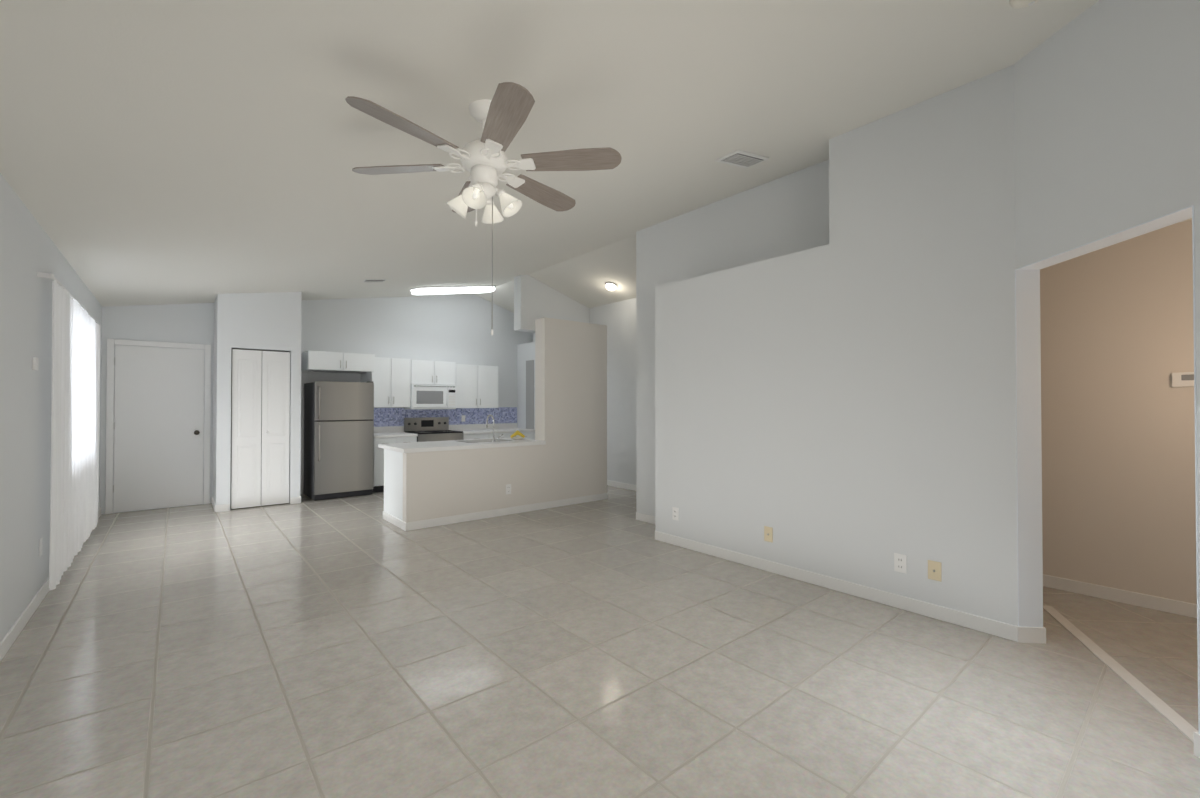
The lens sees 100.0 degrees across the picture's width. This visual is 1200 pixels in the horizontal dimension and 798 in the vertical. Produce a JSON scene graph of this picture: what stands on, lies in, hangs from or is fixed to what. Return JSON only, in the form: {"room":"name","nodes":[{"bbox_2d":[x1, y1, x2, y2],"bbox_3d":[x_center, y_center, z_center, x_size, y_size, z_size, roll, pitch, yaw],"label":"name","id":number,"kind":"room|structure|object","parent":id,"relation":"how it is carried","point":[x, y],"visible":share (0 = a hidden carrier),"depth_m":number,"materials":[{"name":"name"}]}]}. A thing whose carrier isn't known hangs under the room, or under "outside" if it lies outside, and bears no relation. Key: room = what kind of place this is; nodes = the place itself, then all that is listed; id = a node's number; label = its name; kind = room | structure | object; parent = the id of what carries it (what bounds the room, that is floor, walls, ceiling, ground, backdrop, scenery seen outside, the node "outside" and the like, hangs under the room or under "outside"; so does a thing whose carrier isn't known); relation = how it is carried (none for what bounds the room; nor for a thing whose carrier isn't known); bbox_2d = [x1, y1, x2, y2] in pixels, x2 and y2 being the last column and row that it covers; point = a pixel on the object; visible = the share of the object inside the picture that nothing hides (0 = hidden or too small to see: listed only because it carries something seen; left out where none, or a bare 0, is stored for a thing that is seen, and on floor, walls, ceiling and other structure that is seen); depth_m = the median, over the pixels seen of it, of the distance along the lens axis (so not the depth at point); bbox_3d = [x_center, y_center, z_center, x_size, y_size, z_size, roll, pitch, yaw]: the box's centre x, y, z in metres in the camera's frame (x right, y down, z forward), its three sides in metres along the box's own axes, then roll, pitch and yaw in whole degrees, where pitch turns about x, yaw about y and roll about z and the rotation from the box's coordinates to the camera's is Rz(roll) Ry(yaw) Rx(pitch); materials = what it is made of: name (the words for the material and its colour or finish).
{"room":"empty living room","nodes":[
{"label":"empty living room","id":0,"kind":"room"},
{"bbox_2d":[0,173,101,641],"bbox_3d":[-2.389,0.015,1.684,0.120,2.620,11.450,1,-1,-40],"label":"wall","id":1,"kind":"structure","parent":0,"point":[29,249],"depth_m":2.98,"materials":[{"name":"white paint"}]},
{"bbox_2d":[32,357,38,370],"bbox_3d":[-3.526,-0.220,3.147,0.018,0.080,0.070,1,-1,-40],"label":"light switch","id":2,"kind":"object","parent":1,"relation":"attached to","point":[35,361],"visible":0.98,"depth_m":3.12,"materials":[{"name":"white plastic"}]},
{"bbox_2d":[39,538,42,556],"bbox_3d":[-3.707,0.983,3.342,0.008,0.116,0.072,1,-1,-40],"label":"electrical outlet","id":3,"kind":"object","parent":1,"relation":"attached to","point":[40,546],"visible":0.98,"depth_m":3.32,"materials":[{"name":"white plastic"}]},
{"bbox_2d":[0,507,100,661],"bbox_3d":[-2.287,1.282,1.651,0.012,0.085,11.290,1,-1,-40],"label":"baseboard","id":4,"kind":"structure","parent":1,"relation":"attached to","point":[12,634],"depth_m":2.94,"materials":[{"name":"white wood"}]},
{"bbox_2d":[37,272,100,589],"bbox_3d":[-4.398,0.227,4.238,0.092,2.050,2.710,1,-1,-40],"label":"vertical blinds","id":5,"kind":"object","parent":1,"relation":"hanging from","point":[75,404],"visible":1,"depth_m":3.85,"materials":[{"name":"white fabric"}]},
{"bbox_2d":[213,297,216,501],"bbox_3d":[-4.604,-0.074,6.753,0.890,2.905,0.720,1,-1,-40],"label":"wall","id":6,"kind":"structure","parent":0,"point":[214,402],"depth_m":6.41,"materials":[{"name":"white paint"}]},
{"bbox_2d":[212,497,215,511],"bbox_3d":[-4.885,1.332,6.371,0.012,0.085,0.720,1,-1,-40],"label":"baseboard","id":7,"kind":"structure","parent":6,"relation":"attached to","point":[214,505],"depth_m":6.28,"materials":[{"name":"white wood"}]},
{"bbox_2d":[240,447,252,495],"bbox_3d":[-4.434,0.904,6.321,0.134,0.600,0.006,1,-1,-40],"label":"panel","id":8,"kind":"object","parent":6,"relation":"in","point":[246,470],"depth_m":6.32,"materials":[{"name":"white wood"}]},
{"bbox_2d":[240,362,253,434],"bbox_3d":[-4.434,-0.011,6.331,0.134,0.910,0.006,1,-1,-40],"label":"panel","id":9,"kind":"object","parent":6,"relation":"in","point":[247,398],"depth_m":6.33,"materials":[{"name":"white wood"}]},
{"bbox_2d":[230,348,289,508],"bbox_3d":[-4.359,0.370,6.476,0.633,2.008,0.008,1,-1,-40],"label":"door frame","id":10,"kind":"structure","parent":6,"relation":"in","point":[231,408],"depth_m":6.28,"materials":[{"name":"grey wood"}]},
{"bbox_2d":[269,446,281,492],"bbox_3d":[-4.196,0.906,6.521,0.134,0.600,0.006,1,-1,-40],"label":"panel","id":11,"kind":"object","parent":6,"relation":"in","point":[275,481],"depth_m":6.52,"materials":[{"name":"white wood"}]},
{"bbox_2d":[270,363,282,433],"bbox_3d":[-4.196,-0.009,6.531,0.134,0.910,0.006,1,-1,-40],"label":"panel","id":12,"kind":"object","parent":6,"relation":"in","point":[275,397],"depth_m":6.53,"materials":[{"name":"white wood"}]},
{"bbox_2d":[215,293,231,504],"bbox_3d":[-4.628,-0.077,6.198,0.140,2.900,0.100,1,-1,-40],"label":"wall pier","id":13,"kind":"object","parent":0,"point":[223,393],"visible":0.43,"depth_m":6.16,"materials":[{"name":"white paint"}]},
{"bbox_2d":[216,504,229,511],"bbox_3d":[-4.591,1.329,6.140,0.140,0.085,0.012,1,-1,-40],"label":"baseboard","id":14,"kind":"structure","parent":13,"relation":"attached to","point":[223,508],"depth_m":6.14,"materials":[{"name":"white wood"}]},
{"bbox_2d":[231,292,291,350],"bbox_3d":[-4.331,-1.080,6.458,0.635,0.890,0.100,1,-1,-40],"label":"wall","id":15,"kind":"structure","parent":0,"point":[261,321],"depth_m":6.42,"materials":[{"name":"white paint"}]},
{"bbox_2d":[231,349,261,508],"bbox_3d":[-4.448,0.372,6.343,0.304,1.980,0.028,1,-1,-40],"label":"closet door leaf","id":16,"kind":"structure","parent":15,"relation":"in","point":[245,502],"depth_m":6.32,"materials":[{"name":"white wood"}]},
{"bbox_2d":[237,359,284,497],"bbox_3d":[-4.309,0.370,6.420,0.505,1.730,0.036,1,-1,-40],"label":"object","id":17,"kind":"structure","parent":15,"relation":"in","point":[254,425],"depth_m":6.39,"materials":[{"name":"white wood"}]},
{"bbox_2d":[261,351,289,505],"bbox_3d":[-4.210,0.374,6.543,0.304,1.980,0.028,1,-1,-40],"label":"closet door leaf","id":18,"kind":"structure","parent":15,"relation":"in","point":[266,499],"depth_m":6.51,"materials":[{"name":"white wood"}]},
{"bbox_2d":[289,292,301,502],"bbox_3d":[-4.044,-0.072,6.688,0.115,2.900,0.100,1,-1,-40],"label":"wall pier","id":19,"kind":"object","parent":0,"point":[295,425],"visible":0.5,"depth_m":6.65,"materials":[{"name":"white paint"}]},
{"bbox_2d":[290,497,299,503],"bbox_3d":[-4.008,1.335,6.631,0.115,0.085,0.012,1,-1,-40],"label":"baseboard","id":20,"kind":"structure","parent":19,"relation":"attached to","point":[294,500],"depth_m":6.62,"materials":[{"name":"white wood"}]},
{"bbox_2d":[100,294,532,514],"bbox_3d":[-3.219,-0.405,8.365,7.200,3.600,0.160,1,-1,-40],"label":"wall","id":21,"kind":"structure","parent":0,"point":[451,328],"depth_m":7.96,"materials":[{"name":"white paint"}]},
{"bbox_2d":[105,339,210,513],"bbox_3d":[-5.483,0.329,6.290,0.985,2.090,0.088,1,-1,-40],"label":"door frame","id":22,"kind":"structure","parent":21,"relation":"in","point":[110,426],"depth_m":6.03,"materials":[{"name":"white wood"}]},
{"bbox_2d":[113,345,203,512],"bbox_3d":[-5.507,0.360,6.319,0.845,2.012,0.012,1,-1,-40],"label":"entry door","id":23,"kind":"structure","parent":22,"relation":"attached to","point":[158,420],"depth_m":6.30,"materials":[{"name":"white wood"}]},
{"bbox_2d":[114,339,204,349],"bbox_3d":[-5.504,-0.683,6.326,0.853,0.066,0.022,1,-1,-40],"label":"door frame","id":24,"kind":"structure","parent":21,"relation":"attached to","point":[156,344],"depth_m":6.30,"materials":[{"name":"white wood"}]},
{"bbox_2d":[301,350,376,373],"bbox_3d":[-3.837,-0.530,7.380,0.865,0.260,0.587,1,-1,-40],"label":"upper cabinet","id":25,"kind":"object","parent":21,"relation":"attached to","point":[311,361],"depth_m":7.15,"materials":[{"name":"white wood"}]},
{"bbox_2d":[361,358,412,406],"bbox_3d":[-3.352,-0.254,7.955,0.611,0.769,0.327,1,-1,-40],"label":"upper cabinet","id":26,"kind":"object","parent":21,"relation":"attached to","point":[392,379],"depth_m":7.84,"materials":[{"name":"white wood"}]},
{"bbox_2d":[413,360,456,385],"bbox_3d":[-2.828,-0.429,8.397,0.750,0.391,0.327,1,-1,-40],"label":"upper cabinet","id":27,"kind":"object","parent":21,"relation":"attached to","point":[424,372],"depth_m":8.28,"materials":[{"name":"white wood"}]},
{"bbox_2d":[404,384,456,408],"bbox_3d":[-2.799,-0.030,8.358,0.746,0.400,0.420,1,-1,-40],"label":"microwave","id":28,"kind":"object","parent":27,"relation":"attached to","point":[433,397],"visible":0.98,"depth_m":8.21,"materials":[{"name":"white"}]},
{"bbox_2d":[373,407,516,426],"bbox_3d":[-2.653,0.299,8.756,2.780,0.299,0.014,1,-1,-40],"label":"backsplash","id":29,"kind":"structure","parent":21,"relation":"attached to","point":[384,417],"depth_m":8.82,"materials":[{"name":"tile"}]},
{"bbox_2d":[374,423,515,434],"bbox_3d":[-2.645,0.499,8.749,2.774,0.100,0.010,1,-1,-40],"label":"backsplash","id":30,"kind":"structure","parent":21,"relation":"attached to","point":[463,427],"depth_m":8.94,"materials":[{"name":"white stone"}]},
{"bbox_2d":[456,364,497,407],"bbox_3d":[-2.232,-0.215,8.896,0.801,0.750,0.327,1,-1,-40],"label":"upper cabinet","id":31,"kind":"object","parent":21,"relation":"attached to","point":[477,386],"depth_m":8.77,"materials":[{"name":"white wood"}]},
{"bbox_2d":[403,317,606,522],"bbox_3d":[-1.023,0.172,6.181,2.740,2.400,0.220,1,-1,-40],"label":"wall","id":32,"kind":"structure","parent":0,"point":[571,393],"depth_m":6.38,"materials":[{"name":"white paint"}]},
{"bbox_2d":[405,493,606,530],"bbox_3d":[-0.953,1.329,6.076,2.752,0.085,0.012,1,-1,-40],"label":"baseboard","id":33,"kind":"structure","parent":32,"relation":"attached to","point":[422,524],"depth_m":5.88,"materials":[{"name":"white wood"}]},
{"bbox_2d":[506,484,510,493],"bbox_3d":[-1.083,1.070,5.971,0.072,0.116,0.008,1,-1,-40],"label":"outlet","id":34,"kind":"object","parent":32,"relation":"attached to","point":[508,488],"visible":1,"depth_m":5.97,"materials":[{"name":"white plastic"}]},
{"bbox_2d":[517,342,534,439],"bbox_3d":[-1.034,0.178,9.085,0.100,2.450,1.600,1,-1,-40],"label":"wall","id":35,"kind":"structure","parent":0,"point":[525,352],"depth_m":9.52,"materials":[{"name":"white paint"}]},
{"bbox_2d":[526,360,533,428],"bbox_3d":[-1.293,0.345,9.303,0.011,2.120,0.270,1,-1,-40],"label":"pantry door","id":36,"kind":"structure","parent":35,"relation":"in","point":[529,394],"depth_m":9.29,"materials":[{"name":"grey wood"}]},
{"bbox_2d":[0,0,1098,312],"bbox_3d":[0.320,-1.760,4.012,7.600,1.382,11.900,1,-1,-40],"label":"ceiling","id":37,"kind":"structure","parent":0,"point":[156,152],"depth_m":2.60,"materials":[{"name":"white paint"}]},
{"bbox_2d":[409,285,495,290],"bbox_3d":[-2.323,-1.770,8.061,1.440,0.020,0.340,-12,7,-39],"label":"recessed light","id":38,"kind":"object","parent":37,"relation":"in","point":[494,286],"visible":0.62,"depth_m":7.83,"materials":[{"name":"white"}]},
{"bbox_2d":[411,287,494,294],"bbox_3d":[-2.318,-1.733,8.065,1.394,0.055,0.306,-12,7,-39],"label":"diffuser","id":39,"kind":"object","parent":38,"relation":"attached to","point":[433,291],"visible":0.98,"depth_m":7.94,"materials":[{"name":"white plastic"}]},
{"bbox_2d":[345,82,621,334],"bbox_3d":[-0.576,-0.895,2.505,1.331,1.158,1.321,1,-1,-40],"label":"ceiling fan","id":40,"kind":"object","parent":37,"relation":"hanging from","point":[501,116],"visible":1,"depth_m":2.44,"materials":[{"name":"white"}]},
{"bbox_2d":[473,181,482,191],"bbox_3d":[-0.584,-1.017,2.418,0.043,0.030,0.044,0,-37,5],"label":"socket","id":41,"kind":"object","parent":40,"relation":"attached to","point":[480,184],"depth_m":2.40,"materials":[{"name":"white"}]},
{"bbox_2d":[486,199,493,204],"bbox_3d":[-0.569,-1.015,2.595,0.043,0.030,0.044,0,35,5],"label":"socket","id":42,"kind":"object","parent":40,"relation":"attached to","point":[489,202],"depth_m":2.58,"materials":[{"name":"white"}]},
{"bbox_2d":[497,189,504,196],"bbox_3d":[-0.488,-1.016,2.498,0.044,0.030,0.043,-36,-3,4],"label":"socket","id":43,"kind":"object","parent":40,"relation":"attached to","point":[500,192],"depth_m":2.48,"materials":[{"name":"white"}]},
{"bbox_2d":[716,150,768,167],"bbox_3d":[1.066,-1.786,3.764,0.400,0.020,0.200,-12,7,-39],"label":"ceiling vent","id":44,"kind":"object","parent":37,"relation":"in","point":[741,158],"visible":0.98,"depth_m":3.73,"materials":[{"name":"white metal"}]},
{"bbox_2d":[1010,0,1039,8],"bbox_3d":[1.836,-1.716,2.151,0.136,0.038,0.136,-12,7,-39],"label":"smoke detector","id":45,"kind":"object","parent":37,"relation":"attached to","point":[1016,4],"visible":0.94,"depth_m":2.17,"materials":[{"name":"white plastic"}]},
{"bbox_2d":[514,275,589,332],"bbox_3d":[-0.754,-1.632,8.164,1.340,1.150,0.200,1,-1,-40],"label":"wall","id":46,"kind":"structure","parent":0,"point":[534,299],"depth_m":7.86,"materials":[{"name":"white paint"}]},
{"bbox_2d":[533,298,635,484],"bbox_3d":[0.140,-0.406,8.223,0.120,3.600,4.400,1,-1,-40],"label":"wall","id":47,"kind":"structure","parent":0,"point":[618,319],"depth_m":7.90,"materials":[{"name":"white paint"}]},
{"bbox_2d":[607,480,635,490],"bbox_3d":[0.565,1.345,7.595,0.012,0.085,2.680,1,-1,-40],"label":"baseboard","id":48,"kind":"structure","parent":47,"relation":"attached to","point":[621,485],"depth_m":7.86,"materials":[{"name":"white wood"}]},
{"bbox_2d":[0,485,1199,797],"bbox_3d":[0.320,1.409,3.979,7.600,0.122,11.900,1,-1,-40],"label":"floor","id":49,"kind":"structure","parent":0,"point":[360,647],"depth_m":2.42,"materials":[{"name":"tile"}]},
{"bbox_2d":[304,381,373,499],"bbox_3d":[-3.768,0.560,7.282,0.760,1.623,0.795,1,-1,-40],"label":"fridge","id":50,"kind":"object","parent":49,"relation":"on","point":[338,440],"visible":1,"depth_m":7.01,"materials":[{"name":"grey metal"}]},
{"bbox_2d":[372,435,417,492],"bbox_3d":[-3.270,0.985,7.822,0.631,0.810,0.617,1,-1,-40],"label":"base cabinet","id":51,"kind":"object","parent":49,"relation":"on","point":[378,483],"depth_m":7.45,"materials":[{"name":"white wood"}]},
{"bbox_2d":[374,431,411,438],"bbox_3d":[-3.263,0.560,7.819,0.641,0.040,0.637,1,-1,-40],"label":"countertop","id":52,"kind":"structure","parent":51,"relation":"on","point":[379,434],"depth_m":7.64,"materials":[{"name":"white stone"}]},
{"bbox_2d":[404,417,462,441],"bbox_3d":[-2.709,0.842,8.242,0.750,1.065,0.698,1,-1,-40],"label":"range","id":53,"kind":"object","parent":49,"relation":"on","point":[425,429],"visible":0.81,"depth_m":8.28,"materials":[{"name":"grey metal"}]},
{"bbox_2d":[406,430,462,433],"bbox_3d":[-2.715,0.541,8.252,0.750,0.017,0.585,1,-1,-40],"label":"cooktop","id":54,"kind":"object","parent":53,"relation":"in","point":[407,431],"depth_m":8.23,"materials":[{"name":"black"}]},
{"bbox_2d":[383,446,512,530],"bbox_3d":[-1.589,0.968,6.036,1.722,0.806,0.740,1,-1,-40],"label":"wall","id":55,"kind":"structure","parent":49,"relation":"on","point":[393,479],"depth_m":5.50,"materials":[{"name":"white paint"}]},
{"bbox_2d":[378,439,545,453],"bbox_3d":[-1.621,0.543,6.060,1.742,0.043,0.870,1,-1,-40],"label":"countertop","id":56,"kind":"structure","parent":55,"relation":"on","point":[408,447],"depth_m":5.73,"materials":[{"name":"white stone"}]},
{"bbox_2d":[458,438,513,441],"bbox_3d":[-1.459,0.602,6.313,0.578,0.164,0.418,1,-1,-40],"label":"sink","id":57,"kind":"object","parent":56,"relation":"in","point":[503,439],"depth_m":6.33,"materials":[{"name":"silver metal"}]},
{"bbox_2d":[486,414,501,441],"bbox_3d":[-1.303,0.356,6.206,0.152,0.335,0.208,1,-1,-40],"label":"faucet","id":58,"kind":"object","parent":56,"relation":"on","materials":[{"name":"silver metal"}]},
{"bbox_2d":[510,430,524,439],"bbox_3d":[-1.067,0.465,6.488,0.207,0.119,0.191,1,-1,-40],"label":"bananas","id":59,"kind":"object","parent":56,"relation":"on","point":[517,432],"visible":1,"depth_m":6.43,"materials":[{"name":"yellow food"}]},
{"bbox_2d":[511,437,523,439],"bbox_3d":[-1.060,0.507,6.486,0.180,0.036,0.180,1,-1,-40],"label":"bowl","id":60,"kind":"object","parent":56,"relation":"on","point":[514,438],"depth_m":6.42,"materials":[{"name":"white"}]},
{"bbox_2d":[463,431,511,439],"bbox_3d":[-2.090,0.995,8.813,0.918,0.810,0.617,1,-1,-40],"label":"base cabinet","id":61,"kind":"object","parent":49,"relation":"on","point":[465,437],"depth_m":8.52,"materials":[{"name":"white"}]},
{"bbox_2d":[463,427,531,434],"bbox_3d":[-1.908,0.572,8.957,1.387,0.040,0.637,1,-1,-40],"label":"countertop","id":62,"kind":"structure","parent":61,"relation":"on","point":[497,430],"depth_m":8.74,"materials":[{"name":"white stone"}]},
{"bbox_2d":[512,431,534,439],"bbox_3d":[-1.563,1.000,9.256,0.459,0.810,0.617,1,-1,-40],"label":"base cabinet","id":63,"kind":"object","parent":49,"relation":"on","point":[528,434],"depth_m":9.07,"materials":[{"name":"white wood"}]},
{"bbox_2d":[1043,605,1197,742],"bbox_3d":[2.576,1.331,2.538,0.060,0.006,1.570,0,-1,23],"label":"threshold","id":64,"kind":"object","parent":49,"relation":"on","point":[1174,718],"visible":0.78,"depth_m":2.39,"materials":[{"name":"stone"}]},
{"bbox_2d":[636,160,828,515],"bbox_3d":[1.280,-0.442,4.799,0.120,3.600,2.550,1,-1,-40],"label":"wall","id":65,"kind":"structure","parent":0,"point":[785,215],"depth_m":4.95,"materials":[{"name":"white paint"}]},
{"bbox_2d":[636,512,654,523],"bbox_3d":[0.641,1.322,5.438,0.012,0.085,0.720,1,-1,-40],"label":"baseboard","id":66,"kind":"structure","parent":65,"relation":"attached to","point":[645,518],"depth_m":5.59,"materials":[{"name":"white wood"}]},
{"bbox_2d":[655,65,1017,625],"bbox_3d":[1.592,-0.451,3.989,0.445,3.600,2.750,1,-1,-40],"label":"wall","id":67,"kind":"structure","parent":0,"point":[923,445],"depth_m":3.35,"materials":[{"name":"white paint"}]},
{"bbox_2d":[672,507,678,520],"bbox_3d":[0.700,1.067,4.681,0.008,0.116,0.072,1,-1,-40],"label":"electrical outlet","id":68,"kind":"object","parent":67,"relation":"attached to","point":[675,513],"visible":1,"depth_m":4.68,"materials":[{"name":"white plastic"}]},
{"bbox_2d":[764,526,772,542],"bbox_3d":[1.316,1.059,3.944,0.014,0.116,0.072,1,-1,-40],"label":"electrical outlet","id":69,"kind":"object","parent":67,"relation":"attached to","point":[768,534],"visible":1,"depth_m":3.94,"materials":[{"name":"beige plastic"}]},
{"bbox_2d":[655,531,1016,641],"bbox_3d":[1.417,1.305,3.824,0.012,0.085,2.750,1,-1,-40],"label":"baseboard","id":70,"kind":"structure","parent":67,"relation":"attached to","point":[979,623],"depth_m":3.41,"materials":[{"name":"white wood"}]},
{"bbox_2d":[894,553,906,573],"bbox_3d":[1.923,1.051,3.226,0.008,0.116,0.072,1,-1,-40],"label":"electrical outlet","id":71,"kind":"object","parent":67,"relation":"attached to","point":[900,562],"visible":1,"depth_m":3.22,"materials":[{"name":"white plastic"}]},
{"bbox_2d":[928,560,940,581],"bbox_3d":[2.043,1.050,3.079,0.014,0.116,0.072,1,-1,-40],"label":"electrical outlet","id":72,"kind":"object","parent":67,"relation":"attached to","point":[934,570],"visible":1,"depth_m":3.08,"materials":[{"name":"beige plastic"}]},
{"bbox_2d":[1014,0,1199,650],"bbox_3d":[2.266,-0.475,1.643,0.120,3.600,2.300,0,-1,5],"label":"wall","id":73,"kind":"structure","parent":0,"point":[1103,118],"depth_m":2.23,"materials":[{"name":"white paint"}]},
{"bbox_2d":[1016,206,1191,269],"bbox_3d":[2.326,-0.721,2.338,0.126,0.004,0.902,0,-1,5],"label":"lining","id":74,"kind":"object","parent":73,"relation":"attached to","point":[1183,214],"visible":1,"depth_m":2.26,"materials":[{"name":"white"}]},
{"bbox_2d":[1192,205,1199,733],"bbox_3d":[2.287,0.300,1.876,0.126,2.055,0.004,0,-1,5],"label":"lining","id":75,"kind":"object","parent":73,"relation":"attached to","point":[1196,490],"visible":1,"depth_m":1.88,"materials":[{"name":"white"}]},
{"bbox_2d":[1193,732,1199,757],"bbox_3d":[2.162,1.277,1.183,0.012,0.085,1.402,0,-1,5],"label":"baseboard","id":76,"kind":"structure","parent":73,"relation":"attached to","point":[1196,744],"depth_m":1.87,"materials":[{"name":"white wood"}]},
{"bbox_2d":[1040,221,1196,603],"bbox_3d":[3.589,-0.008,3.260,0.120,2.700,2.770,1,-1,-40],"label":"wall","id":77,"kind":"structure","parent":0,"point":[1118,436],"depth_m":3.33,"materials":[{"name":"beige paint"}]},
{"bbox_2d":[1043,574,1196,617],"bbox_3d":[3.538,1.299,3.203,0.012,0.085,2.770,1,-1,-40],"label":"baseboard","id":78,"kind":"structure","parent":77,"relation":"attached to","point":[1142,600],"depth_m":3.31,"materials":[{"name":"white wood"}]},
{"bbox_2d":[1172,372,1193,386],"bbox_3d":[3.624,-0.120,3.101,0.030,0.090,0.140,1,-1,-40],"label":"thermostat","id":79,"kind":"object","parent":77,"relation":"attached to","point":[1182,379],"visible":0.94,"depth_m":3.11,"materials":[{"name":"white plastic"}]},
{"bbox_3d":[2.379,-0.463,2.800,0.120,3.600,0.085,1,-1,-40],"label":"wall","id":80,"kind":"structure","parent":0,"visible":0},
{"bbox_2d":[1015,269,1042,626],"bbox_3d":[2.366,0.309,2.778,0.126,2.055,0.004,0,-1,5],"label":"lining","id":81,"kind":"object","parent":80,"relation":"attached to","point":[1029,452],"visible":0.86,"depth_m":2.78,"materials":[{"name":"white"}]},
{"bbox_2d":[1015,625,1045,643],"bbox_3d":[2.366,1.294,2.770,0.144,0.085,0.024,0,-1,5],"label":"baseboard","id":82,"kind":"structure","parent":80,"relation":"attached to","point":[1031,634],"depth_m":2.76,"materials":[{"name":"white wood"}]},
{"label":"ceiling light","id":83,"kind":"object","parent":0,"visible":0},
{"bbox_2d":[606,283,615,290],"bbox_3d":[0.157,-1.632,7.401,0.160,0.069,0.160,22,-14,-38],"label":"dome","id":84,"kind":"object","parent":83,"relation":"attached to","point":[610,286],"visible":1,"depth_m":7.35,"materials":[{"name":"white glass"}]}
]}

